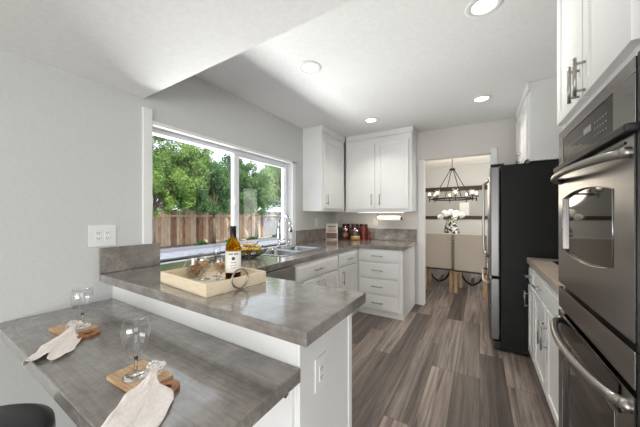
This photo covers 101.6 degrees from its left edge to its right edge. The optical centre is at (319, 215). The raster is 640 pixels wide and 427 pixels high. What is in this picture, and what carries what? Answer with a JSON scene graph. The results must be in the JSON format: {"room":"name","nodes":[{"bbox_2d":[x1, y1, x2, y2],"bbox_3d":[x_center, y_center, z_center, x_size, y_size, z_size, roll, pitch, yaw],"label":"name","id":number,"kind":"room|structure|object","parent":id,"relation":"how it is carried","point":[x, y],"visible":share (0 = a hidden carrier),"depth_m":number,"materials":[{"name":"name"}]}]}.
{"room":"kitchen","nodes":[
{"label":"kitchen","id":0,"kind":"room"},
{"bbox_2d":[0,49,336,426],"bbox_3d":[-1.928,0.050,1.074,0.170,3.100,8.220,0,0,31],"label":"wall","id":1,"kind":"structure","parent":0,"point":[71,144],"depth_m":1.59,"materials":[{"name":"paint"}]},
{"bbox_2d":[89,225,115,246],"bbox_3d":[-1.429,0.130,1.718,0.010,0.140,0.145,0,0,31],"label":"wall outlet","id":2,"kind":"object","parent":1,"relation":"attached to","point":[99,235],"visible":1,"depth_m":1.72,"materials":[{"name":"white plastic"}]},
{"bbox_2d":[95,230,100,240],"bbox_3d":[-1.439,0.130,1.695,0.003,0.068,0.032,0,0,31],"label":"socket","id":3,"kind":"object","parent":2,"relation":"attached to","point":[97,232],"depth_m":1.69,"materials":[{"name":"white plastic"}]},
{"bbox_2d":[105,230,110,240],"bbox_3d":[-1.413,0.130,1.738,0.003,0.068,0.032,0,0,31],"label":"socket","id":4,"kind":"object","parent":2,"relation":"attached to","point":[107,232],"depth_m":1.74,"materials":[{"name":"white plastic"}]},
{"bbox_2d":[99,243,159,273],"bbox_3d":[-1.337,0.294,1.858,0.020,0.169,0.375,0,0,31],"label":"backsplash","id":5,"kind":"structure","parent":1,"relation":"attached to","point":[118,258],"depth_m":1.83,"materials":[{"name":"stone"}]},
{"bbox_2d":[142,107,151,243],"bbox_3d":[-1.285,-0.295,1.944,0.020,1.010,0.065,0,0,31],"label":"trim","id":6,"kind":"structure","parent":1,"relation":"attached to","point":[146,112],"depth_m":1.93,"materials":[{"name":"white"}]},
{"bbox_2d":[152,128,286,262],"bbox_3d":[-0.916,-0.155,2.770,0.085,1.070,1.730,0,0,31],"label":"window","id":7,"kind":"structure","parent":1,"relation":"in","point":[235,155],"depth_m":2.77,"materials":[{"name":"white plastic"}]},
{"bbox_2d":[152,120,294,162],"bbox_3d":[-0.801,-0.705,2.738,0.015,0.030,1.795,0,0,31],"label":"trim","id":8,"kind":"structure","parent":1,"relation":"attached to","point":[155,123],"depth_m":2.42,"materials":[{"name":"white wood"}]},
{"bbox_2d":[160,244,291,264],"bbox_3d":[-0.855,0.387,2.732,0.070,0.016,1.730,0,0,31],"label":"sill","id":9,"kind":"structure","parent":1,"relation":"attached to","point":[285,244],"depth_m":2.37,"materials":[{"name":"white paint"}]},
{"bbox_2d":[292,160,294,230],"bbox_3d":[-0.350,-0.265,3.476,0.015,0.930,0.065,0,0,31],"label":"trim","id":10,"kind":"structure","parent":1,"relation":"attached to","point":[293,164],"depth_m":3.46,"materials":[{"name":"white wood"}]},
{"bbox_2d":[296,228,325,243],"bbox_3d":[-0.014,0.289,4.021,0.020,0.179,1.155,0,0,31],"label":"backsplash","id":11,"kind":"structure","parent":1,"relation":"attached to","point":[302,236],"depth_m":3.80,"materials":[{"name":"stone"}]},
{"bbox_2d":[303,124,344,211],"bbox_3d":[0.093,-0.640,3.857,0.372,1.157,0.702,0,0,31],"label":"upper cabinet","id":12,"kind":"object","parent":1,"relation":"attached to","point":[323,148],"visible":1,"depth_m":3.62,"materials":[{"name":"white wood"}]},
{"bbox_2d":[0,0,352,98],"bbox_3d":[-0.461,-1.042,0.320,3.120,0.355,1.865,0,0,31],"label":"ceiling","id":13,"kind":"structure","parent":0,"point":[139,48],"depth_m":1.24,"materials":[{"name":"paint"}]},
{"bbox_2d":[194,0,556,143],"bbox_3d":[0.338,-1.360,-0.242,5.410,0.280,8.340,0,0,31],"label":"ceiling","id":14,"kind":"structure","parent":0,"point":[419,64],"depth_m":2.13,"materials":[{"name":"paint"}]},
{"bbox_2d":[298,61,321,73],"bbox_3d":[-0.085,-1.217,2.151,0.196,0.006,0.196,0,0,31],"label":"recessed light","id":15,"kind":"object","parent":14,"relation":"in","point":[307,67],"visible":1,"depth_m":2.14,"materials":[{"name":"white"}]},
{"bbox_2d":[363,117,378,122],"bbox_3d":[0.649,-1.217,3.331,0.196,0.006,0.196,0,0,31],"label":"recessed light","id":16,"kind":"object","parent":14,"relation":"in","point":[370,119],"visible":1,"depth_m":3.33,"materials":[{"name":"white"}]},
{"bbox_2d":[471,94,492,102],"bbox_3d":[1.683,-1.217,2.722,0.196,0.006,0.196,0,0,31],"label":"recessed light","id":17,"kind":"object","parent":14,"relation":"in","point":[481,98],"visible":1,"depth_m":2.71,"materials":[{"name":"white"}]},
{"bbox_2d":[465,0,503,17],"bbox_3d":[0.951,-1.217,1.516,0.196,0.006,0.196,0,0,31],"label":"recessed light","id":18,"kind":"object","parent":14,"relation":"in","point":[475,8],"visible":1,"depth_m":1.53,"materials":[{"name":"white"}]},
{"bbox_2d":[337,117,516,304],"bbox_3d":[1.621,-0.100,3.791,3.390,2.800,0.120,0,0,31],"label":"wall","id":19,"kind":"structure","parent":0,"point":[478,139],"depth_m":3.63,"materials":[{"name":"beige paint"}]},
{"bbox_2d":[373,218,377,225],"bbox_3d":[0.884,0.100,4.166,0.075,0.120,0.010,0,0,31],"label":"wall outlet","id":20,"kind":"object","parent":19,"relation":"attached to","point":[375,222],"visible":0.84,"depth_m":4.16,"materials":[{"name":"white plastic"}]},
{"bbox_2d":[338,227,416,241],"bbox_3d":[0.851,0.289,4.180,1.330,0.179,0.020,0,0,31],"label":"backsplash","id":21,"kind":"structure","parent":19,"relation":"attached to","point":[376,233],"depth_m":4.03,"materials":[{"name":"laminate"}]},
{"bbox_2d":[346,126,417,211],"bbox_3d":[0.904,-0.637,3.929,1.012,1.164,0.392,0,0,31],"label":"upper cabinet","id":22,"kind":"object","parent":19,"relation":"attached to","point":[381,166],"visible":1,"depth_m":3.76,"materials":[{"name":"white wood"}]},
{"bbox_2d":[376,212,403,220],"bbox_3d":[1.037,0.009,3.891,0.398,0.140,0.080,0,0,31],"label":"paper towel holder","id":23,"kind":"object","parent":22,"relation":"attached to","point":[379,218],"visible":0.95,"depth_m":3.85,"materials":[{"name":"white paper"}]},
{"bbox_2d":[418,147,496,305],"bbox_3d":[1.849,0.215,3.573,0.955,2.170,0.015,0,0,31],"label":"trim","id":24,"kind":"structure","parent":19,"relation":"attached to","point":[493,150],"depth_m":3.79,"materials":[{"name":"white"}]},
{"bbox_2d":[352,268,555,426],"bbox_3d":[1.191,1.350,0.912,5.320,0.100,11.200,0,0,31],"label":"floor","id":25,"kind":"structure","parent":0,"point":[440,365],"depth_m":2.19,"materials":[{"name":"brown wood"}]},
{"bbox_2d":[0,403,55,426],"bbox_3d":[-0.976,0.956,0.685,0.400,0.691,0.400,0,0,31],"label":"bar stool","id":26,"kind":"object","parent":25,"relation":"on","point":[22,414],"visible":1,"depth_m":0.81,"materials":[{"name":"black leather"}]},
{"bbox_2d":[0,298,300,426],"bbox_3d":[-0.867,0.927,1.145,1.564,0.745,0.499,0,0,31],"label":"countertop","id":27,"kind":"structure","parent":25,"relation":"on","point":[223,383],"depth_m":0.96,"materials":[{"name":"stone"}]},
{"bbox_2d":[22,320,82,365],"bbox_3d":[-1.099,0.520,1.105,0.134,0.065,0.328,0,0,-26],"label":"napkin","id":28,"kind":"object","parent":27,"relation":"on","point":[67,341],"visible":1,"depth_m":1.08,"materials":[{"name":"fabric"}]},
{"bbox_2d":[48,320,100,338],"bbox_3d":[-1.163,0.548,1.254,0.278,0.012,0.120,0,0,25],"label":"cutting board","id":29,"kind":"object","parent":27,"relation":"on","point":[91,331],"visible":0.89,"depth_m":1.24,"materials":[{"name":"brown wood"}]},
{"bbox_2d":[70,288,93,328],"bbox_3d":[-1.167,0.449,1.283,0.086,0.187,0.086,0,0,31],"label":"water goblet","id":30,"kind":"object","parent":29,"relation":"on","point":[84,325],"visible":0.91,"depth_m":1.28,"materials":[{"name":"clear glass"}]},
{"bbox_2d":[101,360,173,426],"bbox_3d":[-0.508,0.520,0.748,0.153,0.065,0.348,0,0,-13],"label":"napkin","id":31,"kind":"object","parent":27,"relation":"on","point":[147,404],"visible":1,"depth_m":0.74,"materials":[{"name":"fabric"}]},
{"bbox_2d":[106,360,179,393],"bbox_3d":[-0.577,0.548,0.870,0.278,0.012,0.120,0,0,28],"label":"cutting board","id":32,"kind":"object","parent":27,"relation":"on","point":[115,378],"visible":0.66,"depth_m":0.87,"materials":[{"name":"brown wood"}]},
{"bbox_2d":[120,316,150,381],"bbox_3d":[-0.624,0.449,0.886,0.086,0.187,0.086,0,0,31],"label":"water goblet","id":33,"kind":"object","parent":32,"relation":"on","point":[136,374],"visible":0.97,"depth_m":0.88,"materials":[{"name":"clear glass"}]},
{"bbox_2d":[120,316,150,356],"bbox_3d":[-0.624,0.416,0.886,0.086,0.122,0.086,0,0,31],"label":"bowl","id":34,"kind":"object","parent":33,"relation":"on","point":[146,316],"depth_m":0.88,"materials":[{"name":"clear glass"}]},
{"bbox_2d":[113,286,351,426],"bbox_3d":[-0.631,0.865,1.530,1.567,0.870,0.479,0,0,31],"label":"base cabinet","id":35,"kind":"object","parent":25,"relation":"on","point":[331,406],"visible":0.35,"depth_m":1.13,"materials":[{"name":"white"}]},
{"bbox_2d":[99,238,416,346],"bbox_3d":[0.123,0.405,2.692,1.640,0.049,3.320,0,0,31],"label":"countertop","id":36,"kind":"structure","parent":35,"relation":"on","point":[299,313],"depth_m":1.23,"materials":[{"name":"stone"}]},
{"bbox_2d":[161,259,265,297],"bbox_3d":[-0.609,0.325,1.492,0.497,0.108,0.364,0,0,36],"label":"serving tray","id":37,"kind":"object","parent":36,"relation":"on","point":[177,278],"visible":0.8,"depth_m":1.39,"materials":[{"name":"brown wood"}]},
{"bbox_2d":[197,253,212,279],"bbox_3d":[-0.676,0.291,1.531,0.086,0.159,0.086,0,0,31],"label":"wine glass","id":38,"kind":"object","parent":37,"relation":"on","point":[204,277],"visible":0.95,"depth_m":1.53,"materials":[{"name":"clear glass"}]},
{"bbox_2d":[212,254,220,276],"bbox_3d":[-0.633,0.272,1.609,0.056,0.199,0.056,0,0,31],"label":"wine glass","id":39,"kind":"object","parent":37,"relation":"on","point":[217,274],"visible":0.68,"depth_m":1.60,"materials":[{"name":"clear glass"}]},
{"bbox_2d":[213,257,224,279],"bbox_3d":[-0.581,0.296,1.533,0.086,0.149,0.086,0,0,31],"label":"wine glass","id":40,"kind":"object","parent":37,"relation":"on","point":[220,277],"visible":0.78,"depth_m":1.52,"materials":[{"name":"clear glass"}]},
{"bbox_2d":[225,226,240,279],"bbox_3d":[-0.497,0.215,1.495,0.086,0.312,0.086,0,0,31],"label":"wine bottle","id":41,"kind":"object","parent":37,"relation":"on","point":[233,247],"visible":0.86,"depth_m":1.46,"materials":[{"name":"orange glass"}]},
{"bbox_2d":[241,246,267,258],"bbox_3d":[-0.650,0.337,2.367,0.346,0.082,0.346,0,0,31],"label":"fruit bowl","id":42,"kind":"object","parent":36,"relation":"on","point":[243,256],"visible":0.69,"depth_m":2.31,"materials":[{"name":"black metal"}]},
{"bbox_2d":[241,245,250,250],"bbox_3d":[-0.665,0.284,2.277,0.150,0.057,0.034,0,0,11],"label":"banana","id":43,"kind":"object","parent":42,"relation":"in","point":[246,248],"visible":0.6,"depth_m":2.26,"materials":[{"name":"yellow food"}]},
{"bbox_2d":[241,242,257,247],"bbox_3d":[-0.638,0.262,2.380,0.150,0.057,0.034,0,0,-11],"label":"banana","id":44,"kind":"object","parent":42,"relation":"on","point":[243,244],"visible":0.96,"depth_m":2.37,"materials":[{"name":"yellow food"}]},
{"bbox_2d":[248,245,262,251],"bbox_3d":[-0.582,0.291,2.330,0.150,0.057,0.034,0,0,-34],"label":"banana","id":45,"kind":"object","parent":42,"relation":"in","point":[260,247],"visible":0.79,"depth_m":2.32,"materials":[{"name":"yellow food"}]},
{"bbox_2d":[277,214,291,246],"bbox_3d":[-0.425,0.179,3.096,0.119,0.402,0.258,0,0,-28],"label":"kitchen faucet","id":46,"kind":"object","parent":36,"relation":"on","point":[282,215],"visible":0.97,"depth_m":3.15,"materials":[{"name":"silver metal"}]},
{"bbox_2d":[251,245,326,256],"bbox_3d":[-0.339,0.463,2.880,0.485,0.176,0.830,0,0,31],"label":"sink","id":47,"kind":"object","parent":36,"relation":"in","point":[293,249],"visible":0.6,"depth_m":2.93,"materials":[{"name":"silver metal"}]},
{"bbox_2d":[326,224,337,239],"bbox_3d":[0.187,0.252,4.146,0.190,0.254,0.072,0,0,9],"label":"cookbook","id":48,"kind":"object","parent":36,"relation":"on","point":[331,229],"visible":1,"depth_m":4.13,"materials":[{"name":"paper"}]},
{"bbox_2d":[326,233,336,238],"bbox_3d":[0.183,0.315,4.122,0.170,0.090,0.001,0,-11,9],"label":"photo","id":49,"kind":"object","parent":48,"relation":"attached to","point":[328,235],"depth_m":4.12},
{"bbox_2d":[341,226,348,239],"bbox_3d":[0.403,0.274,4.185,0.124,0.210,0.124,0,0,31],"label":"glass jar","id":50,"kind":"object","parent":36,"relation":"on","point":[343,235],"visible":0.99,"depth_m":4.14,"materials":[{"name":"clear glass"}]},
{"bbox_2d":[342,224,349,232],"bbox_3d":[0.430,0.257,4.344,0.126,0.245,0.126,0,0,31],"label":"canister","id":51,"kind":"object","parent":36,"relation":"on","point":[343,225],"visible":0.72,"depth_m":4.29,"materials":[{"name":"red"}]},
{"bbox_2d":[351,224,358,235],"bbox_3d":[0.571,0.257,4.258,0.126,0.245,0.126,0,0,31],"label":"canister","id":52,"kind":"object","parent":36,"relation":"on","point":[353,226],"visible":0.63,"depth_m":4.21,"materials":[{"name":"red glass"}]},
{"bbox_2d":[351,228,359,239],"bbox_3d":[0.549,0.281,4.060,0.156,0.195,0.156,0,0,31],"label":"glass jar","id":53,"kind":"object","parent":36,"relation":"on","point":[355,229],"visible":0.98,"depth_m":4.00,"materials":[{"name":"clear glass"}]},
{"bbox_2d":[360,224,367,239],"bbox_3d":[0.699,0.257,4.180,0.126,0.245,0.126,0,0,31],"label":"canister","id":54,"kind":"object","parent":36,"relation":"on","point":[363,227],"visible":0.92,"depth_m":4.13,"materials":[{"name":"red"}]},
{"bbox_2d":[315,351,325,393],"bbox_3d":[0.004,0.640,1.070,0.010,0.135,0.082,0,0,31],"label":"wall outlet","id":55,"kind":"object","parent":35,"relation":"attached to","point":[320,362],"visible":1,"depth_m":1.06,"materials":[{"name":"white plastic"}]},
{"bbox_2d":[319,362,323,381],"bbox_3d":[0.006,0.640,1.069,0.003,0.068,0.032,0,0,31],"label":"socket","id":56,"kind":"object","parent":55,"relation":"attached to","point":[321,364],"depth_m":1.07,"materials":[{"name":"white plastic"}]},
{"bbox_2d":[266,265,294,280],"bbox_3d":[-0.637,0.825,2.189,0.629,0.790,0.600,0,0,31],"label":"dishwasher","id":57,"kind":"object","parent":25,"relation":"on","point":[286,273],"visible":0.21,"depth_m":2.15,"materials":[{"name":"grey metal"}]},
{"bbox_2d":[293,254,337,287],"bbox_3d":[-0.289,0.865,2.821,0.762,0.870,0.830,0,0,31],"label":"base cabinet","id":58,"kind":"object","parent":25,"relation":"on","point":[323,271],"visible":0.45,"depth_m":2.64,"materials":[{"name":"white wood"}]},
{"bbox_2d":[337,248,357,315],"bbox_3d":[0.087,0.865,3.436,0.762,0.870,0.610,0,0,31],"label":"base cabinet","id":59,"kind":"object","parent":25,"relation":"on","point":[347,268],"visible":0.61,"depth_m":3.23,"materials":[{"name":"white wood"}]},
{"bbox_2d":[358,246,414,320],"bbox_3d":[0.932,0.865,3.660,0.610,0.870,0.772,0,0,31],"label":"base cabinet","id":60,"kind":"object","parent":25,"relation":"on","point":[387,277],"visible":0.9,"depth_m":3.36,"materials":[{"name":"white wood"}]},
{"bbox_2d":[425,232,453,291],"bbox_3d":[2.183,0.800,4.776,0.482,1.000,0.534,0,0,31],"label":"dining chair","id":61,"kind":"object","parent":25,"relation":"on","point":[438,246],"visible":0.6,"depth_m":4.55,"materials":[{"name":"fabric"}]},
{"bbox_2d":[431,241,487,285],"bbox_3d":[2.764,0.918,5.284,1.900,0.775,1.000,0,0,31],"label":"dining table","id":62,"kind":"object","parent":25,"relation":"on","point":[441,279],"visible":0.29,"depth_m":5.09,"materials":[{"name":"black metal"}]},
{"bbox_2d":[437,209,464,241],"bbox_3d":[2.581,0.203,5.123,0.503,0.653,0.412,0,0,31],"label":"flower vase","id":63,"kind":"object","parent":62,"relation":"on","point":[452,227],"visible":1,"depth_m":5.05,"materials":[{"name":"white"}]},
{"bbox_2d":[453,233,487,297],"bbox_3d":[2.577,0.800,4.452,0.482,1.000,0.534,0,0,35],"label":"dining chair","id":64,"kind":"object","parent":25,"relation":"on","point":[468,255],"visible":0.91,"depth_m":4.25,"materials":[{"name":"fabric"}]},
{"bbox_2d":[482,160,558,355],"bbox_3d":[2.239,0.400,2.722,0.942,1.800,0.910,0,0,31],"label":"refrigerator","id":65,"kind":"object","parent":25,"relation":"on","point":[523,200],"visible":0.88,"depth_m":2.44,"materials":[{"name":"metal"}]},
{"bbox_2d":[524,266,535,362],"bbox_3d":[2.065,0.865,2.113,0.642,0.870,0.290,0,0,31],"label":"base cabinet","id":66,"kind":"object","parent":25,"relation":"on","point":[531,290],"visible":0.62,"depth_m":2.27,"materials":[{"name":"white wood"}]},
{"bbox_2d":[532,272,561,426],"bbox_3d":[1.751,0.865,1.599,0.642,0.870,0.910,0,0,31],"label":"base cabinet","id":67,"kind":"object","parent":25,"relation":"on","point":[546,299],"visible":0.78,"depth_m":1.72,"materials":[{"name":"white wood"}]},
{"bbox_2d":[527,257,562,293],"bbox_3d":[1.808,0.405,1.666,0.614,0.049,1.326,0,0,31],"label":"countertop","id":68,"kind":"structure","parent":67,"relation":"on","point":[547,269],"depth_m":1.88,"materials":[{"name":"stone"}]},
{"bbox_2d":[557,0,639,285],"bbox_3d":[1.208,0.041,0.761,0.694,2.519,0.840,0,0,31],"label":"tall cabinet","id":69,"kind":"object","parent":25,"relation":"on","point":[596,39],"visible":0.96,"depth_m":0.91,"materials":[{"name":"white wood"}]},
{"bbox_2d":[550,286,639,426],"bbox_3d":[1.176,0.729,0.793,0.680,0.782,0.780,0,0,31],"label":"wall oven","id":70,"kind":"object","parent":69,"relation":"in","point":[599,366],"visible":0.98,"depth_m":0.87,"materials":[{"name":"silver metal"}]},
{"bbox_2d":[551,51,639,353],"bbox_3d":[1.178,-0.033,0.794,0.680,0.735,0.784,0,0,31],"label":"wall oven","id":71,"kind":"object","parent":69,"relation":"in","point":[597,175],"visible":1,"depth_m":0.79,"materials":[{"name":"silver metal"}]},
{"bbox_2d":[425,163,489,262],"bbox_3d":[3.684,0.060,6.022,4.400,2.480,0.120,0,0,31],"label":"wall","id":72,"kind":"structure","parent":0,"point":[470,175],"depth_m":6.17,"materials":[{"name":"paint"}]},
{"bbox_2d":[425,185,487,191],"bbox_3d":[3.601,-0.640,5.982,4.100,0.100,0.034,0,0,31],"label":"plank","id":73,"kind":"object","parent":72,"relation":"attached to","point":[479,187],"visible":0.11,"depth_m":6.19,"materials":[{"name":"wood"}]},
{"bbox_2d":[425,216,487,219],"bbox_3d":[3.601,0.045,5.982,4.100,0.080,0.034,0,0,31],"label":"plank","id":74,"kind":"object","parent":72,"relation":"attached to","point":[426,217],"visible":0.11,"depth_m":6.09,"materials":[{"name":"wood"}]},
{"bbox_2d":[425,190,487,215],"bbox_3d":[3.606,-0.292,5.991,4.100,0.593,0.014,0,0,31],"label":"wall panel","id":75,"kind":"object","parent":72,"relation":"attached to","point":[475,207],"visible":0.29,"depth_m":6.24,"materials":[{"name":"grey"}]},
{"bbox_2d":[459,202,468,214],"bbox_3d":[3.374,-0.160,6.110,0.200,0.300,0.022,0,0,31],"label":"wall art","id":76,"kind":"object","parent":75,"relation":"attached to","point":[463,207],"visible":0.77,"depth_m":6.10,"materials":[{"name":"white paper"}]},
{"bbox_2d":[425,155,489,168],"bbox_3d":[2.942,-1.340,4.800,4.590,0.320,2.980,0,0,31],"label":"ceiling","id":77,"kind":"structure","parent":0,"point":[484,159],"depth_m":5.79,"materials":[{"name":"paint"}]},
{"bbox_2d":[427,159,478,202],"bbox_3d":[2.538,-0.726,5.012,0.824,0.912,0.824,0,0,42],"label":"chandelier","id":78,"kind":"object","parent":77,"relation":"hanging from","point":[455,198],"visible":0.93,"depth_m":4.99,"materials":[{"name":"black metal"}]},
{"label":"outside","id":79,"kind":"structure","parent":0,"visible":0},
{"bbox_2d":[160,239,280,259],"bbox_3d":[-1.977,1.650,9.415,8.600,0.300,30.000,0,0,31],"label":"patio","id":80,"kind":"structure","parent":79,"point":[175,254],"depth_m":10.96,"materials":[{"name":"concrete"}]},
{"bbox_3d":[2.162,-0.100,1.503,0.120,2.800,3.220,0,0,31],"label":"wall","id":81,"kind":"structure","parent":0,"visible":0},
{"bbox_2d":[515,77,562,163],"bbox_3d":[2.357,-0.860,2.591,0.662,0.719,0.840,0,0,31],"label":"upper cabinet","id":82,"kind":"object","parent":81,"relation":"attached to","point":[537,130],"visible":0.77,"depth_m":2.35,"materials":[{"name":"white wood"}]},
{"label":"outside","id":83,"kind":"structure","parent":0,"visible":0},
{"bbox_2d":[160,236,270,248],"bbox_3d":[-5.733,1.647,16.402,5.100,0.305,38.000,0,0,31],"label":"garden bed","id":84,"kind":"object","parent":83,"point":[187,245],"depth_m":13.13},
{"bbox_2d":[152,135,215,242],"bbox_3d":[-6.446,-1.404,10.915,2.655,5.798,5.106,0,0,31],"label":"tree","id":85,"kind":"object","parent":84,"relation":"on","point":[166,193],"visible":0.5,"depth_m":11.14,"materials":[{"name":"green plant"}]},
{"bbox_2d":[169,154,230,243],"bbox_3d":[-5.766,-0.788,13.254,2.111,4.567,3.831,0,0,23],"label":"tree","id":86,"kind":"object","parent":84,"relation":"on","point":[205,201],"visible":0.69,"depth_m":13.36,"materials":[{"name":"green plant"}]},
{"bbox_2d":[194,240,209,245],"bbox_3d":[-5.714,1.330,12.633,0.770,0.336,0.745,0,0,31],"label":"shrub","id":87,"kind":"object","parent":84,"relation":"on","point":[201,242],"visible":0.7,"depth_m":12.50,"materials":[{"name":"green plant"}]},
{"bbox_2d":[155,210,280,246],"bbox_3d":[-3.735,0.577,18.749,0.140,1.834,32.090,0,0,31],"label":"wooden fence","id":88,"kind":"object","parent":84,"relation":"on","point":[172,229],"visible":0.1,"depth_m":14.41,"materials":[{"name":"brown wood"}]},
{"bbox_2d":[160,237,280,252],"bbox_3d":[-5.141,1.427,12.523,0.120,0.134,28.000,0,0,31],"label":"kerb","id":89,"kind":"object","parent":84,"relation":"on","point":[274,238],"visible":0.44,"depth_m":12.17,"materials":[{"name":"grey"}]},
{"bbox_2d":[246,236,257,239],"bbox_3d":[-3.991,1.335,15.440,0.780,0.332,0.804,0,0,31],"label":"shrub","id":90,"kind":"object","parent":84,"relation":"on","point":[251,237],"visible":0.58,"depth_m":15.30,"materials":[{"name":"green plant"}]},
{"bbox_2d":[239,158,271,237],"bbox_3d":[-4.163,-1.092,15.886,2.193,5.124,2.910,0,0,38],"label":"tree","id":91,"kind":"object","parent":84,"relation":"on","point":[248,204],"visible":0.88,"depth_m":15.49,"materials":[{"name":"green plant"}]},
{"bbox_2d":[252,164,280,236],"bbox_3d":[-2.638,-1.823,19.090,3.008,6.679,5.296,0,0,31],"label":"tree","id":92,"kind":"object","parent":84,"relation":"on","point":[274,185],"visible":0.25,"depth_m":17.77,"materials":[{"name":"green plant"}]},
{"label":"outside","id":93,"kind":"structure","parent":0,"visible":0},
{"bbox_3d":[-24.588,1.650,32.625,44.000,0.300,90.000,0,0,31],"label":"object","id":94,"kind":"structure","parent":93,"visible":0},
{"bbox_2d":[153,157,230,209],"bbox_3d":[-8.736,-1.257,17.915,5.066,5.514,7.816,0,0,29],"label":"tree","id":95,"kind":"object","parent":94,"relation":"on","point":[221,194],"visible":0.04,"depth_m":18.94,"materials":[{"name":"green plant"}]},
{"bbox_2d":[168,150,240,209],"bbox_3d":[-9.578,-2.144,22.127,5.161,7.289,8.504,0,0,28],"label":"tree","id":96,"kind":"object","parent":94,"relation":"on","point":[228,157],"visible":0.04,"depth_m":23.60,"materials":[{"name":"green plant"}]},
{"bbox_2d":[239,167,280,210],"bbox_3d":[-5.980,-2.261,26.926,4.989,7.523,10.083,0,0,31],"label":"tree","id":97,"kind":"object","parent":94,"relation":"on","point":[276,197],"visible":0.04,"depth_m":26.10,"materials":[{"name":"green plant"}]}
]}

